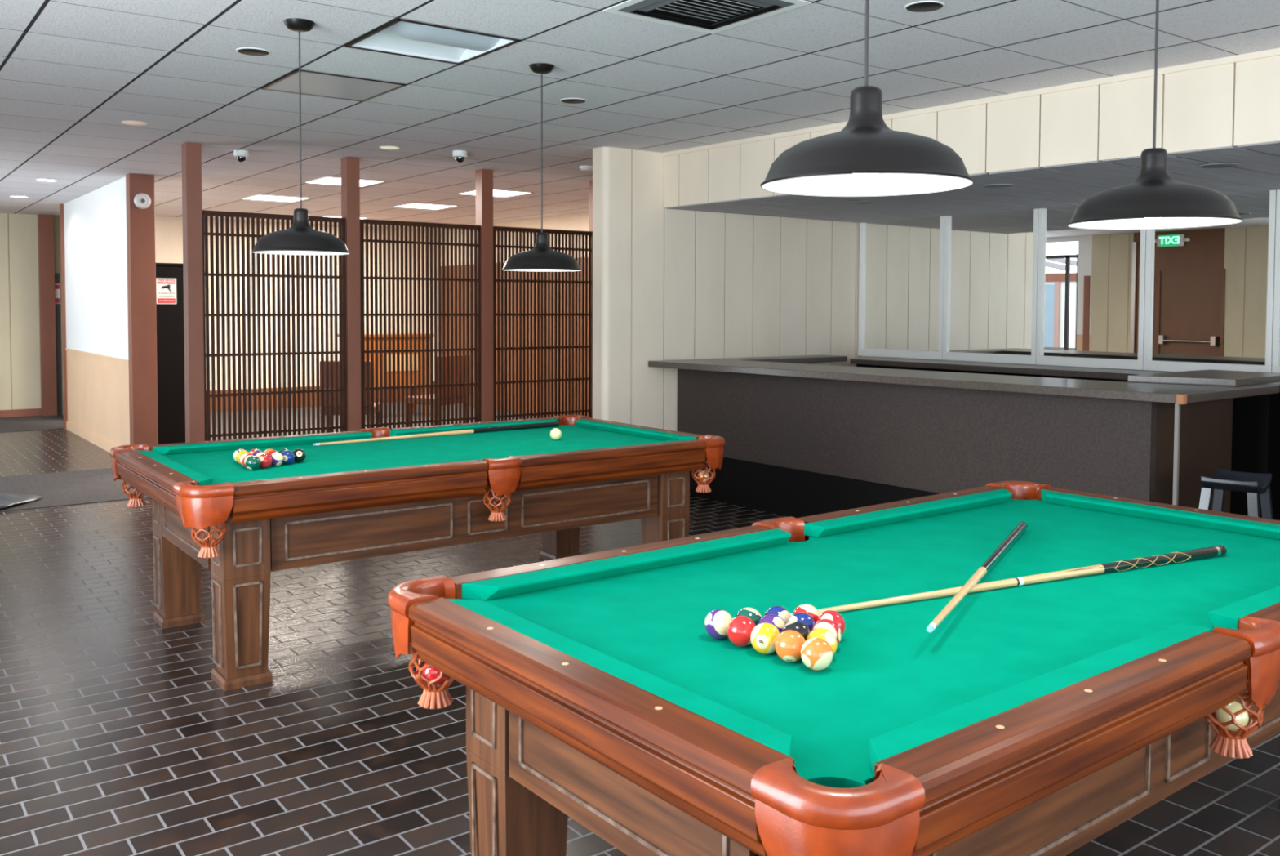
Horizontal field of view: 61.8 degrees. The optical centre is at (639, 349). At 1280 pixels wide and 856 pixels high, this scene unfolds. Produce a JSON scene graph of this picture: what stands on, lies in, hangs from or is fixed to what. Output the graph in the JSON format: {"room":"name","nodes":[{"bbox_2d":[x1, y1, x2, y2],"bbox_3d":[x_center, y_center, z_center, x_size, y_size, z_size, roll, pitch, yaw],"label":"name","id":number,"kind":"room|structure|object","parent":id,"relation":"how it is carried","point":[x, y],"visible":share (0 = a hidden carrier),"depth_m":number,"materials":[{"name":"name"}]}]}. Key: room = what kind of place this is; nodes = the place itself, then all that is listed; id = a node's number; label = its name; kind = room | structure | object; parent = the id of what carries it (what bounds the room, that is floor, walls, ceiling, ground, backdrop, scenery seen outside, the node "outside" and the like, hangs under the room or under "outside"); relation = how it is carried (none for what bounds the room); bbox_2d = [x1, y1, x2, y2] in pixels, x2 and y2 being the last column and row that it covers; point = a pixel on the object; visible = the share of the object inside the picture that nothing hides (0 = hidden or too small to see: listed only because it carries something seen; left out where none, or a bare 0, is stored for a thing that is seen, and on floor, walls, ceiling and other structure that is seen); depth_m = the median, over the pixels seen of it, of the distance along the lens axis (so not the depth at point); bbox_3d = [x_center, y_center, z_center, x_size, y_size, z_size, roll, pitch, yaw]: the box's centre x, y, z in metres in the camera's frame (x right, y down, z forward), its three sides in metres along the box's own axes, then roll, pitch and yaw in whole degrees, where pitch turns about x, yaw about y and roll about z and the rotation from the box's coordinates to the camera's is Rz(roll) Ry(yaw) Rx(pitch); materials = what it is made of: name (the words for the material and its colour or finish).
{"room":"games hall","nodes":[
{"label":"games hall","id":0,"kind":"room"},
{"bbox_2d":[0,213,61,409],"bbox_3d":[-8.956,-0.421,13.341,4.700,2.642,0.100,-2,3,-37],"label":"wall","id":1,"kind":"structure","parent":0,"point":[20,327],"depth_m":13.94,"materials":[{"name":"beige paint"}]},
{"bbox_2d":[0,408,41,417],"bbox_3d":[-9.293,0.860,13.085,3.800,0.100,0.090,-2,3,-37],"label":"baseboard","id":2,"kind":"structure","parent":1,"relation":"attached to","point":[30,411],"depth_m":13.94,"materials":[{"name":"brown paint"}]},
{"bbox_2d":[37,213,57,415],"bbox_3d":[-7.816,-0.447,14.095,0.170,2.642,0.180,-2,3,-37],"label":"trim","id":3,"kind":"structure","parent":1,"relation":"attached to","point":[45,222],"depth_m":14.02,"materials":[{"name":"brown paint"}]},
{"bbox_2d":[54,272,63,415],"bbox_3d":[-7.508,-0.074,14.323,0.620,1.880,0.050,-2,3,-37],"label":"door","id":4,"kind":"structure","parent":1,"relation":"in","point":[57,276],"depth_m":14.16,"materials":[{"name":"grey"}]},
{"bbox_2d":[63,176,129,446],"bbox_3d":[-5.635,-0.325,11.209,0.150,2.642,3.500,-2,3,-37],"label":"wall","id":5,"kind":"structure","parent":0,"point":[95,255],"depth_m":10.99,"materials":[{"name":"white paint"}]},
{"bbox_2d":[59,204,67,428],"bbox_3d":[-6.713,-0.385,12.636,0.200,2.642,0.080,-2,3,-37],"label":"trim","id":6,"kind":"structure","parent":5,"relation":"attached to","point":[61,206],"depth_m":12.56,"materials":[{"name":"brown paint"}]},
{"bbox_2d":[66,421,116,452],"bbox_3d":[-5.705,0.952,11.210,0.015,0.090,3.500,-2,3,-37],"label":"baseboard","id":7,"kind":"structure","parent":5,"relation":"attached to","point":[88,436],"depth_m":11.42,"materials":[{"name":"pink paint"}]},
{"bbox_2d":[65,347,128,362],"bbox_3d":[-5.635,0.053,11.224,0.168,0.025,3.500,-2,3,-37],"label":"trim","id":8,"kind":"structure","parent":5,"relation":"attached to","point":[66,348],"depth_m":10.96,"materials":[{"name":"pink paint"}]},
{"bbox_2d":[125,173,158,444],"bbox_3d":[-4.539,-0.263,9.751,0.210,2.642,0.150,-2,3,-37],"label":"column","id":9,"kind":"structure","parent":5,"relation":"attached to","point":[140,223],"depth_m":9.69,"materials":[{"name":"brown paint"}]},
{"bbox_2d":[133,192,151,208],"bbox_3d":[-4.480,-1.338,9.633,0.144,0.144,0.034,-2,3,-37],"label":"fire alarm","id":10,"kind":"object","parent":9,"relation":"attached to","point":[142,201],"visible":1,"depth_m":9.62,"materials":[{"name":"white plastic"}]},
{"bbox_2d":[155,215,438,390],"bbox_3d":[-5.202,-0.630,15.163,5.300,2.342,0.120,-2,3,-37],"label":"wall","id":11,"kind":"structure","parent":0,"point":[168,229],"depth_m":15.11,"materials":[{"name":"beige paint"}]},
{"bbox_2d":[209,381,434,412],"bbox_3d":[-5.200,0.690,15.207,5.300,0.300,0.140,-2,3,-37],"label":"baseboard","id":12,"kind":"structure","parent":11,"relation":"attached to","point":[242,389],"depth_m":15.16,"materials":[{"name":"brown wood"}]},
{"bbox_2d":[440,211,589,417],"bbox_3d":[-0.516,-0.389,13.275,0.120,2.642,8.540,-2,3,-37],"label":"wall","id":13,"kind":"structure","parent":0,"point":[584,257],"depth_m":14.48,"materials":[{"name":"brown wood"}]},
{"bbox_2d":[0,0,1279,230],"bbox_3d":[-1.479,-1.559,7.834,10.900,0.120,19.600,-2,3,-37],"label":"ceiling","id":14,"kind":"structure","parent":0,"point":[72,72],"depth_m":5.58,"materials":[{"name":"tile"}]},
{"bbox_2d":[233,150,248,162],"bbox_3d":[-3.051,-1.475,8.183,0.110,0.085,0.110,-2,3,-37],"label":"security camera","id":15,"kind":"object","parent":14,"relation":"attached to","point":[241,156],"visible":1,"depth_m":8.15,"materials":[{"name":"white plastic"}]},
{"bbox_2d":[235,47,271,56],"bbox_3d":[-1.799,-1.384,4.979,0.156,0.004,0.156,-2,3,-37],"label":"recessed light","id":16,"kind":"object","parent":14,"relation":"in","point":[245,51],"visible":1,"depth_m":4.96,"materials":[{"name":"white plastic"}]},
{"bbox_2d":[240,194,311,202],"bbox_3d":[-4.004,-1.659,11.752,0.580,0.005,0.586,-2,3,-37],"label":"ceiling light panel","id":17,"kind":"object","parent":14,"relation":"attached to","point":[257,197],"visible":0.93,"depth_m":11.70,"materials":[{"name":"white plastic"}]},
{"bbox_2d":[251,17,350,255],"bbox_3d":[-1.423,-0.885,4.481,0.398,0.960,0.398,-2,3,-37],"label":"pendant lamp","id":18,"kind":"object","parent":14,"relation":"hanging from","point":[300,238],"visible":1,"depth_m":4.41,"materials":[{"name":"black metal"}]},
{"bbox_2d":[261,69,406,102],"bbox_3d":[-1.653,-1.413,5.758,0.580,0.005,0.586,-2,3,-37],"label":"ceiling light panel","id":19,"kind":"object","parent":14,"relation":"attached to","point":[312,83],"visible":0.96,"depth_m":5.74,"materials":[{"name":"grey plastic"}]},
{"bbox_2d":[303,176,385,186],"bbox_3d":[-2.809,-1.592,10.162,0.580,0.005,0.586,-2,3,-37],"label":"ceiling light panel","id":20,"kind":"object","parent":14,"relation":"attached to","point":[326,180],"visible":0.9,"depth_m":10.13,"materials":[{"name":"white plastic"}]},
{"bbox_2d":[393,202,458,209],"bbox_3d":[-2.533,-1.688,12.618,0.580,0.005,0.586,-2,3,-37],"label":"ceiling light panel","id":21,"kind":"object","parent":14,"relation":"attached to","point":[414,205],"visible":1,"depth_m":12.59,"materials":[{"name":"white plastic"}]},
{"bbox_2d":[344,18,520,64],"bbox_3d":[-0.935,-1.421,4.801,0.580,0.101,0.586,-2,3,-37],"label":"ceiling light panel","id":22,"kind":"object","parent":14,"relation":"attached to","point":[400,37],"visible":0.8,"depth_m":4.89,"materials":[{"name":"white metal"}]},
{"bbox_2d":[388,21,499,51],"bbox_3d":[-0.903,-1.423,4.825,0.480,0.078,0.300,-2,3,-37],"label":"ceiling light","id":23,"kind":"object","parent":22,"relation":"on","point":[415,32],"depth_m":4.78,"materials":[{"name":"white plastic"}]},
{"bbox_2d":[452,150,466,162],"bbox_3d":[-1.375,-1.469,8.166,0.110,0.085,0.110,-2,3,-37],"label":"security camera","id":24,"kind":"object","parent":14,"relation":"attached to","point":[460,155],"visible":1,"depth_m":8.13,"materials":[{"name":"white plastic"}]},
{"bbox_2d":[457,189,532,197],"bbox_3d":[-1.510,-1.626,11.124,0.580,0.005,0.586,-2,3,-37],"label":"ceiling light panel","id":25,"kind":"object","parent":14,"relation":"attached to","point":[496,193],"visible":0.76,"depth_m":11.11,"materials":[{"name":"white plastic"}]},
{"bbox_2d":[501,62,582,271],"bbox_3d":[-0.484,-0.892,5.274,0.398,1.002,0.398,-2,3,-37],"label":"pendant lamp","id":26,"kind":"object","parent":14,"relation":"hanging from","point":[541,258],"visible":1,"depth_m":5.20,"materials":[{"name":"black metal"}]},
{"bbox_2d":[602,0,811,34],"bbox_3d":[0.257,-1.341,4.203,0.580,0.013,0.586,-2,3,-37],"label":"ceiling vent","id":27,"kind":"object","parent":14,"relation":"in","point":[709,16],"visible":1,"depth_m":4.25,"materials":[{"name":"white plastic"}]},
{"bbox_2d":[760,0,973,196],"bbox_3d":[0.431,-0.786,2.021,0.398,0.950,0.398,-2,3,-37],"label":"pendant lamp","id":28,"kind":"object","parent":14,"relation":"hanging from","point":[867,157],"visible":1,"depth_m":1.95,"materials":[{"name":"black metal"}]},
{"bbox_2d":[903,0,945,12],"bbox_3d":[1.116,-1.343,4.194,0.156,0.004,0.156,-2,3,-37],"label":"recessed light","id":29,"kind":"object","parent":14,"relation":"in","point":[922,6],"visible":1,"depth_m":4.18,"materials":[{"name":"white plastic"}]},
{"bbox_2d":[1066,0,1244,229],"bbox_3d":[1.281,-0.798,2.651,0.398,0.970,0.398,-2,3,-37],"label":"pendant lamp","id":30,"kind":"object","parent":14,"relation":"hanging from","point":[1154,200],"visible":1,"depth_m":2.58,"materials":[{"name":"black metal"}]},
{"bbox_2d":[0,403,1279,855],"bbox_3d":[-1.488,1.191,7.943,10.900,0.100,19.600,-2,3,-37],"label":"floor","id":31,"kind":"structure","parent":0,"point":[118,736],"depth_m":3.74,"materials":[{"name":"brown tile"}]},
{"bbox_2d":[0,414,64,432],"bbox_3d":[-8.735,0.938,12.344,3.800,0.006,1.850,-2,3,-37],"label":"carpet","id":32,"kind":"structure","parent":31,"relation":"on","point":[14,424],"depth_m":13.14,"materials":[{"name":"grey carpet"}]},
{"bbox_2d":[0,467,149,511],"bbox_3d":[-3.394,1.071,9.479,8.900,0.006,1.750,-2,3,-37],"label":"carpet","id":33,"kind":"structure","parent":31,"relation":"on","point":[97,485],"depth_m":8.51,"materials":[{"name":"grey carpet"}]},
{"bbox_2d":[0,492,43,508],"bbox_3d":[-5.030,1.085,7.806,1.138,0.075,1.003,-2,3,-37],"label":"plastic sheet","id":34,"kind":"object","parent":33,"relation":"on","point":[6,500],"visible":1,"depth_m":7.90,"materials":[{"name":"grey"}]},
{"bbox_2d":[155,262,185,444],"bbox_3d":[-4.763,0.083,10.686,0.540,1.875,0.430,-2,3,-37],"label":"door","id":35,"kind":"structure","parent":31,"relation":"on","point":[170,317],"depth_m":10.53,"materials":[{"name":"black paint"}]},
{"bbox_2d":[155,278,176,303],"bbox_3d":[-4.638,-0.572,10.474,0.185,0.252,0.024,-2,3,-37],"label":"warning sign","id":36,"kind":"object","parent":35,"relation":"attached to","point":[166,288],"visible":1,"depth_m":10.47,"materials":[{"name":"white"}]},
{"bbox_2d":[181,142,204,442],"bbox_3d":[-3.285,-0.184,7.874,0.110,2.642,0.120,-2,3,-37],"label":"wooden post","id":37,"kind":"object","parent":31,"relation":"on","point":[192,196],"visible":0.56,"depth_m":7.82,"materials":[{"name":"brown paint"}]},
{"bbox_2d":[202,209,346,440],"bbox_3d":[-2.804,0.034,8.245,1.097,2.140,0.060,-2,3,-37],"label":"lattice screen","id":38,"kind":"object","parent":31,"relation":"on","point":[341,221],"visible":0.56,"depth_m":8.20,"materials":[{"name":"brown wood"}]},
{"bbox_2d":[341,156,361,431],"bbox_3d":[-2.320,-0.210,8.598,0.110,2.642,0.120,-2,3,-37],"label":"wooden post","id":39,"kind":"object","parent":31,"relation":"on","point":[350,166],"visible":0.56,"depth_m":8.54,"materials":[{"name":"brown paint"}]},
{"bbox_2d":[206,401,543,440],"bbox_3d":[-3.825,0.921,13.215,5.100,0.006,4.750,-2,3,-37],"label":"carpet","id":40,"kind":"structure","parent":31,"relation":"on","point":[221,412],"depth_m":13.72,"materials":[{"name":"grey carpet"}]},
{"bbox_2d":[320,360,379,432],"bbox_3d":[-2.927,0.561,10.835,0.520,0.920,0.510,0,2,-6],"label":"lounge chair","id":41,"kind":"object","parent":40,"relation":"on","point":[365,360],"visible":0.3,"depth_m":10.57,"materials":[{"name":"brown wood"}]},
{"bbox_2d":[404,354,470,426],"bbox_3d":[-2.264,0.519,11.956,0.510,0.920,0.520,2,3,33],"label":"lounge chair","id":42,"kind":"object","parent":40,"relation":"on","point":[461,354],"visible":0.25,"depth_m":11.85,"materials":[{"name":"brown wood"}]},
{"bbox_2d":[337,333,434,416],"bbox_3d":[-3.329,0.343,14.033,1.100,1.100,0.560,-2,3,-37],"label":"base cabinet","id":43,"kind":"object","parent":31,"relation":"on","point":[365,333],"visible":0.16,"depth_m":13.87,"materials":[{"name":"orange wood"}]},
{"bbox_2d":[109,414,725,690],"bbox_3d":[-1.008,0.848,5.187,2.611,0.808,1.466,-1,3,-37],"label":"pool table","id":44,"kind":"object","parent":31,"relation":"on","point":[361,500],"visible":0.96,"depth_m":4.66,"materials":[{"name":"green fabric"}]},
{"bbox_2d":[137,450,213,484],"bbox_3d":[-1.952,0.496,4.469,0.070,0.036,1.074,-1,3,-37],"label":"cushion","id":45,"kind":"object","parent":44,"relation":"on","point":[187,473],"depth_m":4.35,"materials":[{"name":"green fabric"}]},
{"bbox_2d":[244,455,260,470],"bbox_3d":[-1.644,0.482,4.542,0.062,0.062,0.062,0,2,-11],"label":"ball","id":46,"kind":"object","parent":44,"relation":"on","point":[252,462],"visible":1,"depth_m":4.52,"materials":[{"name":"green plastic"}]},
{"bbox_2d":[152,431,372,454],"bbox_3d":[-1.835,0.463,5.297,1.062,0.036,0.070,-1,3,-37],"label":"cushion","id":47,"kind":"object","parent":44,"relation":"on","point":[300,440],"depth_m":5.24,"materials":[{"name":"green fabric"}]},
{"bbox_2d":[258,453,272,467],"bbox_3d":[-1.613,0.480,4.598,0.062,0.062,0.062,-1,3,-26],"label":"ball","id":48,"kind":"object","parent":44,"relation":"on","point":[266,460],"visible":0.85,"depth_m":4.58,"materials":[{"name":"red"}]},
{"bbox_2d":[270,452,284,466],"bbox_3d":[-1.583,0.477,4.654,0.062,0.062,0.062,0,2,-16],"label":"ball","id":49,"kind":"object","parent":44,"relation":"on","point":[277,458],"visible":0.94,"depth_m":4.63,"materials":[{"name":"plastic"}]},
{"bbox_2d":[232,457,483,482],"bbox_3d":[-1.124,0.504,4.343,1.062,0.036,0.070,-1,3,-37],"label":"cushion","id":50,"kind":"object","parent":44,"relation":"on","point":[471,459],"depth_m":4.30,"materials":[{"name":"green fabric"}]},
{"bbox_2d":[312,421,559,445],"bbox_3d":[-1.055,0.454,5.789,1.466,0.029,0.029,-2,3,-38],"label":"pool cue","id":51,"kind":"object","parent":44,"relation":"on","point":[555,423],"visible":1,"depth_m":5.82,"materials":[{"name":"beige wood"}]},
{"bbox_2d":[390,417,558,435],"bbox_3d":[-0.889,0.439,6.000,1.062,0.036,0.070,-1,3,-37],"label":"cushion","id":52,"kind":"object","parent":44,"relation":"on","point":[406,431],"depth_m":5.92,"materials":[{"name":"green fabric"}]},
{"bbox_2d":[502,439,684,457],"bbox_3d":[-0.179,0.479,5.046,1.062,0.036,0.070,-1,3,-37],"label":"cushion","id":53,"kind":"object","parent":44,"relation":"on","point":[677,440],"depth_m":4.99,"materials":[{"name":"green fabric"}]},
{"bbox_2d":[575,418,696,440],"bbox_3d":[-0.062,0.447,5.875,0.070,0.036,1.074,-1,3,-37],"label":"cushion","id":54,"kind":"object","parent":44,"relation":"on","point":[648,433],"depth_m":5.83,"materials":[{"name":"green fabric"}]},
{"bbox_2d":[360,218,480,428],"bbox_3d":[-1.838,0.008,8.969,1.098,2.140,0.060,-2,3,-37],"label":"lattice screen","id":55,"kind":"object","parent":31,"relation":"on","point":[477,228],"visible":0.65,"depth_m":8.95,"materials":[{"name":"brown wood"}]},
{"bbox_2d":[475,168,493,422],"bbox_3d":[-1.354,-0.235,9.322,0.110,2.642,0.120,-2,3,-37],"label":"wooden post","id":56,"kind":"object","parent":31,"relation":"on","point":[484,177],"visible":0.56,"depth_m":9.26,"materials":[{"name":"brown paint"}]},
{"bbox_2d":[493,226,592,421],"bbox_3d":[-0.879,-0.017,9.689,1.081,2.140,0.060,-2,3,-37],"label":"lattice screen","id":57,"kind":"object","parent":31,"relation":"on","point":[584,346],"visible":0.63,"depth_m":9.64,"materials":[{"name":"brown wood"}]},
{"bbox_2d":[589,179,592,231],"bbox_3d":[-0.402,-0.260,10.037,0.110,2.642,0.120,-2,3,-37],"label":"wooden post","id":58,"kind":"object","parent":31,"relation":"on","point":[591,180],"visible":0.12,"depth_m":9.98,"materials":[{"name":"brown paint"}]},
{"bbox_2d":[387,480,1279,855],"bbox_3d":[0.844,0.950,2.762,2.611,0.808,1.466,-2,3,-38],"label":"pool table","id":59,"kind":"object","parent":31,"relation":"on","point":[1040,718],"visible":0.96,"depth_m":2.16,"materials":[{"name":"green fabric"}]},
{"bbox_2d":[422,662,448,684],"bbox_3d":[-0.478,0.752,2.502,0.062,0.062,0.062,-1,3,-26],"label":"ball","id":60,"kind":"object","parent":59,"relation":"on","point":[431,673],"visible":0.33,"depth_m":2.47,"materials":[{"name":"red plastic"}]},
{"bbox_2d":[446,598,793,757],"bbox_3d":[-0.084,0.599,2.023,0.070,0.036,1.074,-2,3,-38],"label":"cushion","id":61,"kind":"object","parent":59,"relation":"on","point":[775,740],"depth_m":1.89,"materials":[{"name":"green fabric"}]},
{"bbox_2d":[462,528,791,599],"bbox_3d":[0.014,0.567,2.854,1.062,0.036,0.070,-2,3,-38],"label":"cushion","id":62,"kind":"object","parent":59,"relation":"on","point":[528,583],"depth_m":2.79,"materials":[{"name":"green fabric"}]},
{"bbox_2d":[704,608,733,639],"bbox_3d":[0.167,0.579,2.255,0.062,0.062,0.062,0,2,-12],"label":"ball","id":63,"kind":"object","parent":59,"relation":"on","point":[717,621],"visible":0.86,"depth_m":2.23,"materials":[{"name":"white"}]},
{"bbox_2d":[726,615,755,646],"bbox_3d":[0.210,0.581,2.207,0.062,0.062,0.062,0,2,-17],"label":"ball","id":64,"kind":"object","parent":59,"relation":"on","point":[740,628],"visible":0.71,"depth_m":2.19,"materials":[{"name":"red plastic"}]},
{"bbox_2d":[734,607,762,625],"bbox_3d":[0.230,0.578,2.268,0.062,0.062,0.062,0,2,-10],"label":"ball","id":65,"kind":"object","parent":59,"relation":"on","point":[751,612],"visible":0.46,"depth_m":2.25,"materials":[{"name":"green plastic"}]},
{"bbox_2d":[750,622,780,653],"bbox_3d":[0.254,0.583,2.159,0.062,0.062,0.062,0,2,-13],"label":"ball","id":66,"kind":"object","parent":59,"relation":"on","point":[763,636],"visible":0.84,"depth_m":2.14,"materials":[{"name":"yellow plastic"}]},
{"bbox_2d":[757,613,786,632],"bbox_3d":[0.274,0.581,2.220,0.062,0.062,0.062,0,2,-16],"label":"ball","id":67,"kind":"object","parent":59,"relation":"on","point":[775,620],"visible":0.38,"depth_m":2.20,"materials":[{"name":"purple plastic"}]},
{"bbox_2d":[764,605,791,623],"bbox_3d":[0.294,0.578,2.282,0.062,0.062,0.062,0,2,-7],"label":"ball","id":68,"kind":"object","parent":59,"relation":"on","point":[780,611],"visible":0.35,"depth_m":2.27,"materials":[{"name":"blue plastic"}]},
{"bbox_2d":[774,629,805,662],"bbox_3d":[0.297,0.585,2.111,0.062,0.062,0.062,0,2,-13],"label":"ball","id":69,"kind":"object","parent":59,"relation":"on","point":[788,643],"visible":0.8,"depth_m":2.09,"materials":[{"name":"orange plastic"}]},
{"bbox_2d":[781,620,810,639],"bbox_3d":[0.317,0.583,2.173,0.062,0.062,0.062,-1,2,-18],"label":"ball","id":70,"kind":"object","parent":59,"relation":"on","point":[801,627],"visible":0.3,"depth_m":2.16,"materials":[{"name":"black plastic"}]},
{"bbox_2d":[786,611,815,631],"bbox_3d":[0.337,0.580,2.234,0.062,0.062,0.062,0,2,-9],"label":"ball","id":71,"kind":"object","parent":59,"relation":"on","point":[804,617],"visible":0.42,"depth_m":2.22,"materials":[{"name":"blue plastic"}]},
{"bbox_2d":[791,603,819,621],"bbox_3d":[0.357,0.578,2.296,0.062,0.062,0.062,0,2,-5],"label":"ball","id":72,"kind":"object","parent":59,"relation":"on","point":[810,609],"visible":0.4,"depth_m":2.28,"materials":[{"name":"red"}]},
{"bbox_2d":[800,636,832,670],"bbox_3d":[0.341,0.587,2.063,0.062,0.062,0.062,-1,2,-17],"label":"ball","id":73,"kind":"object","parent":59,"relation":"on","point":[816,653],"visible":1,"depth_m":2.04,"materials":[{"name":"orange plastic"}]},
{"bbox_2d":[805,627,837,655],"bbox_3d":[0.361,0.585,2.125,0.062,0.062,0.062,0,2,-16],"label":"ball","id":74,"kind":"object","parent":59,"relation":"on","point":[823,633],"visible":0.48,"depth_m":2.11,"materials":[{"name":"yellow plastic"}]},
{"bbox_2d":[811,618,841,644],"bbox_3d":[0.381,0.582,2.186,0.062,0.062,0.062,0,2,-8],"label":"ball","id":75,"kind":"object","parent":59,"relation":"on","point":[828,624],"visible":0.42,"depth_m":2.17,"materials":[{"name":"red"}]},
{"bbox_2d":[815,609,845,635],"bbox_3d":[0.401,0.580,2.248,0.062,0.062,0.062,0,2,-5],"label":"ball","id":76,"kind":"object","parent":59,"relation":"on","point":[833,615],"visible":0.52,"depth_m":2.23,"materials":[{"name":"red plastic"}]},
{"bbox_2d":[804,488,1011,537],"bbox_3d":[0.943,0.541,3.579,1.062,0.036,0.070,-2,3,-38],"label":"cushion","id":77,"kind":"object","parent":59,"relation":"on","point":[880,518],"depth_m":3.50,"materials":[{"name":"green fabric"}]},
{"bbox_2d":[926,520,1027,631],"bbox_3d":[0.895,0.559,2.761,0.029,0.029,1.348,2,1,27],"label":"pool cue","id":78,"kind":"object","parent":59,"relation":"on","point":[1021,526],"visible":1,"depth_m":2.66,"materials":[{"name":"beige wood"}]},
{"bbox_2d":[790,544,1226,615],"bbox_3d":[0.985,0.583,2.707,1.483,0.030,0.030,-1,3,-26],"label":"pool cue","id":79,"kind":"object","parent":59,"relation":"on","point":[1216,550],"visible":0.94,"depth_m":2.74,"materials":[{"name":"beige wood"}]},
{"bbox_2d":[869,622,1212,774],"bbox_3d":[0.747,0.606,1.916,1.062,0.036,0.070,-2,3,-38],"label":"cushion","id":80,"kind":"object","parent":59,"relation":"on","point":[892,745],"depth_m":1.83,"materials":[{"name":"green fabric"}]},
{"bbox_2d":[1040,488,1279,539],"bbox_3d":[1.773,0.548,3.472,0.070,0.036,1.074,-2,3,-38],"label":"cushion","id":81,"kind":"object","parent":59,"relation":"on","point":[1226,524],"depth_m":3.51,"materials":[{"name":"green fabric"}]},
{"bbox_2d":[1215,700,1248,730],"bbox_3d":[1.243,0.768,2.245,0.062,0.062,0.062,0,2,-13],"label":"ball","id":82,"kind":"object","parent":59,"relation":"on","point":[1222,716],"visible":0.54,"depth_m":2.23,"materials":[{"name":"beige plastic"}]},
{"bbox_2d":[1207,585,1279,628],"bbox_3d":[1.676,0.581,2.641,1.062,0.036,0.070,-2,3,-38],"label":"cushion","id":83,"kind":"object","parent":59,"relation":"on","point":[1232,615],"depth_m":2.36,"materials":[{"name":"green fabric"}]},
{"bbox_2d":[648,355,1279,517],"bbox_3d":[2.016,0.658,7.179,1.910,1.051,3.972,-2,3,-37],"label":"bar counter","id":84,"kind":"object","parent":31,"relation":"on","point":[802,439],"depth_m":6.48,"materials":[{"name":"grey laminate"}]},
{"bbox_2d":[648,355,1279,403],"bbox_3d":[2.014,0.156,7.164,1.910,0.045,3.960,-2,3,-37],"label":"countertop","id":85,"kind":"structure","parent":84,"relation":"on","point":[784,366],"depth_m":6.20,"materials":[{"name":"stone"}]},
{"bbox_2d":[1127,369,1279,386],"bbox_3d":[3.276,0.161,6.091,0.959,0.038,0.510,-2,3,-37],"label":"flap","id":86,"kind":"object","parent":84,"relation":"on","point":[1211,377],"visible":1,"depth_m":5.92,"materials":[{"name":"stone"}]},
{"bbox_2d":[849,357,1279,519],"bbox_3d":[3.455,0.679,7.061,0.770,1.028,5.290,-2,3,-37],"label":"bar counter","id":87,"kind":"object","parent":31,"relation":"on","point":[1255,428],"depth_m":6.33,"materials":[{"name":"black paint"}]},
{"bbox_2d":[849,357,1279,391],"bbox_3d":[3.457,0.187,7.041,0.770,0.043,5.290,-2,3,-37],"label":"countertop","id":88,"kind":"structure","parent":87,"relation":"on","point":[1062,371],"depth_m":7.97,"materials":[{"name":"stone"}]},
{"bbox_2d":[1198,468,1273,519],"bbox_3d":[2.842,0.932,5.111,0.336,0.672,0.416,2,3,41],"label":"bar stool","id":89,"kind":"object","parent":31,"relation":"on","point":[1252,483],"visible":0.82,"depth_m":5.07,"materials":[{"name":"black paint"}]},
{"bbox_2d":[592,146,862,431],"bbox_3d":[0.868,-0.210,8.878,2.950,2.642,0.160,-2,3,-37],"label":"wall","id":90,"kind":"structure","parent":0,"point":[668,284],"depth_m":8.39,"materials":[{"name":"beige paint"}]},
{"bbox_2d":[862,355,886,358],"bbox_3d":[3.930,-0.059,7.143,0.100,2.500,6.300,-2,3,-37],"label":"wall","id":91,"kind":"structure","parent":0,"point":[863,357],"depth_m":9.56,"materials":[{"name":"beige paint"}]},
{"bbox_2d":[857,216,944,359],"bbox_3d":[2.249,-0.523,9.217,0.050,1.190,0.911,-2,3,-37],"label":"wall mirror","id":92,"kind":"object","parent":91,"relation":"attached to","point":[901,261],"visible":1,"depth_m":9.21,"materials":[{"name":"clear glass"}]},
{"bbox_2d":[942,208,1038,364],"bbox_3d":[2.784,-0.493,8.506,0.050,1.190,0.861,-2,3,-37],"label":"wall mirror","id":93,"kind":"object","parent":91,"relation":"attached to","point":[989,296],"visible":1,"depth_m":8.49,"materials":[{"name":"clear glass"}]},
{"bbox_2d":[1035,205,1146,369],"bbox_3d":[3.296,-0.464,7.825,0.050,1.190,0.836,-2,3,-37],"label":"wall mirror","id":94,"kind":"object","parent":91,"relation":"attached to","point":[1091,295],"visible":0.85,"depth_m":7.84,"materials":[{"name":"clear glass"}]},
{"bbox_2d":[1143,189,1276,372],"bbox_3d":[3.800,-0.435,7.154,0.050,1.190,0.836,-2,3,-37],"label":"wall mirror","id":95,"kind":"object","parent":91,"relation":"attached to","point":[1209,297],"visible":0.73,"depth_m":7.12,"materials":[{"name":"clear glass"}]},
{"bbox_2d":[1271,189,1279,373],"bbox_3d":[4.304,-0.407,6.483,0.050,1.190,0.836,-2,3,-37],"label":"wall mirror","id":96,"kind":"object","parent":91,"relation":"attached to","point":[1276,330],"visible":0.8,"depth_m":6.79,"materials":[{"name":"clear glass"}]},
{"bbox_2d":[662,48,1279,207],"bbox_3d":[3.026,-1.218,6.414,2.412,0.417,6.300,-2,3,-37],"label":"wall","id":97,"kind":"structure","parent":0,"point":[1234,100],"depth_m":5.64,"materials":[{"name":"beige paint"}]},
{"bbox_2d":[666,141,1279,222],"bbox_3d":[3.022,-1.010,6.420,2.340,0.021,6.300,-2,3,-37],"label":"ceiling","id":98,"kind":"structure","parent":0,"point":[1258,169],"depth_m":6.87,"materials":[{"name":"black paint"}]},
{"bbox_2d":[1198,162,1239,168],"bbox_3d":[3.046,-0.967,5.627,0.190,0.004,0.190,-2,3,-37],"label":"recessed light","id":99,"kind":"object","parent":98,"relation":"in","point":[1221,164],"visible":1,"depth_m":5.60,"materials":[{"name":"grey"}]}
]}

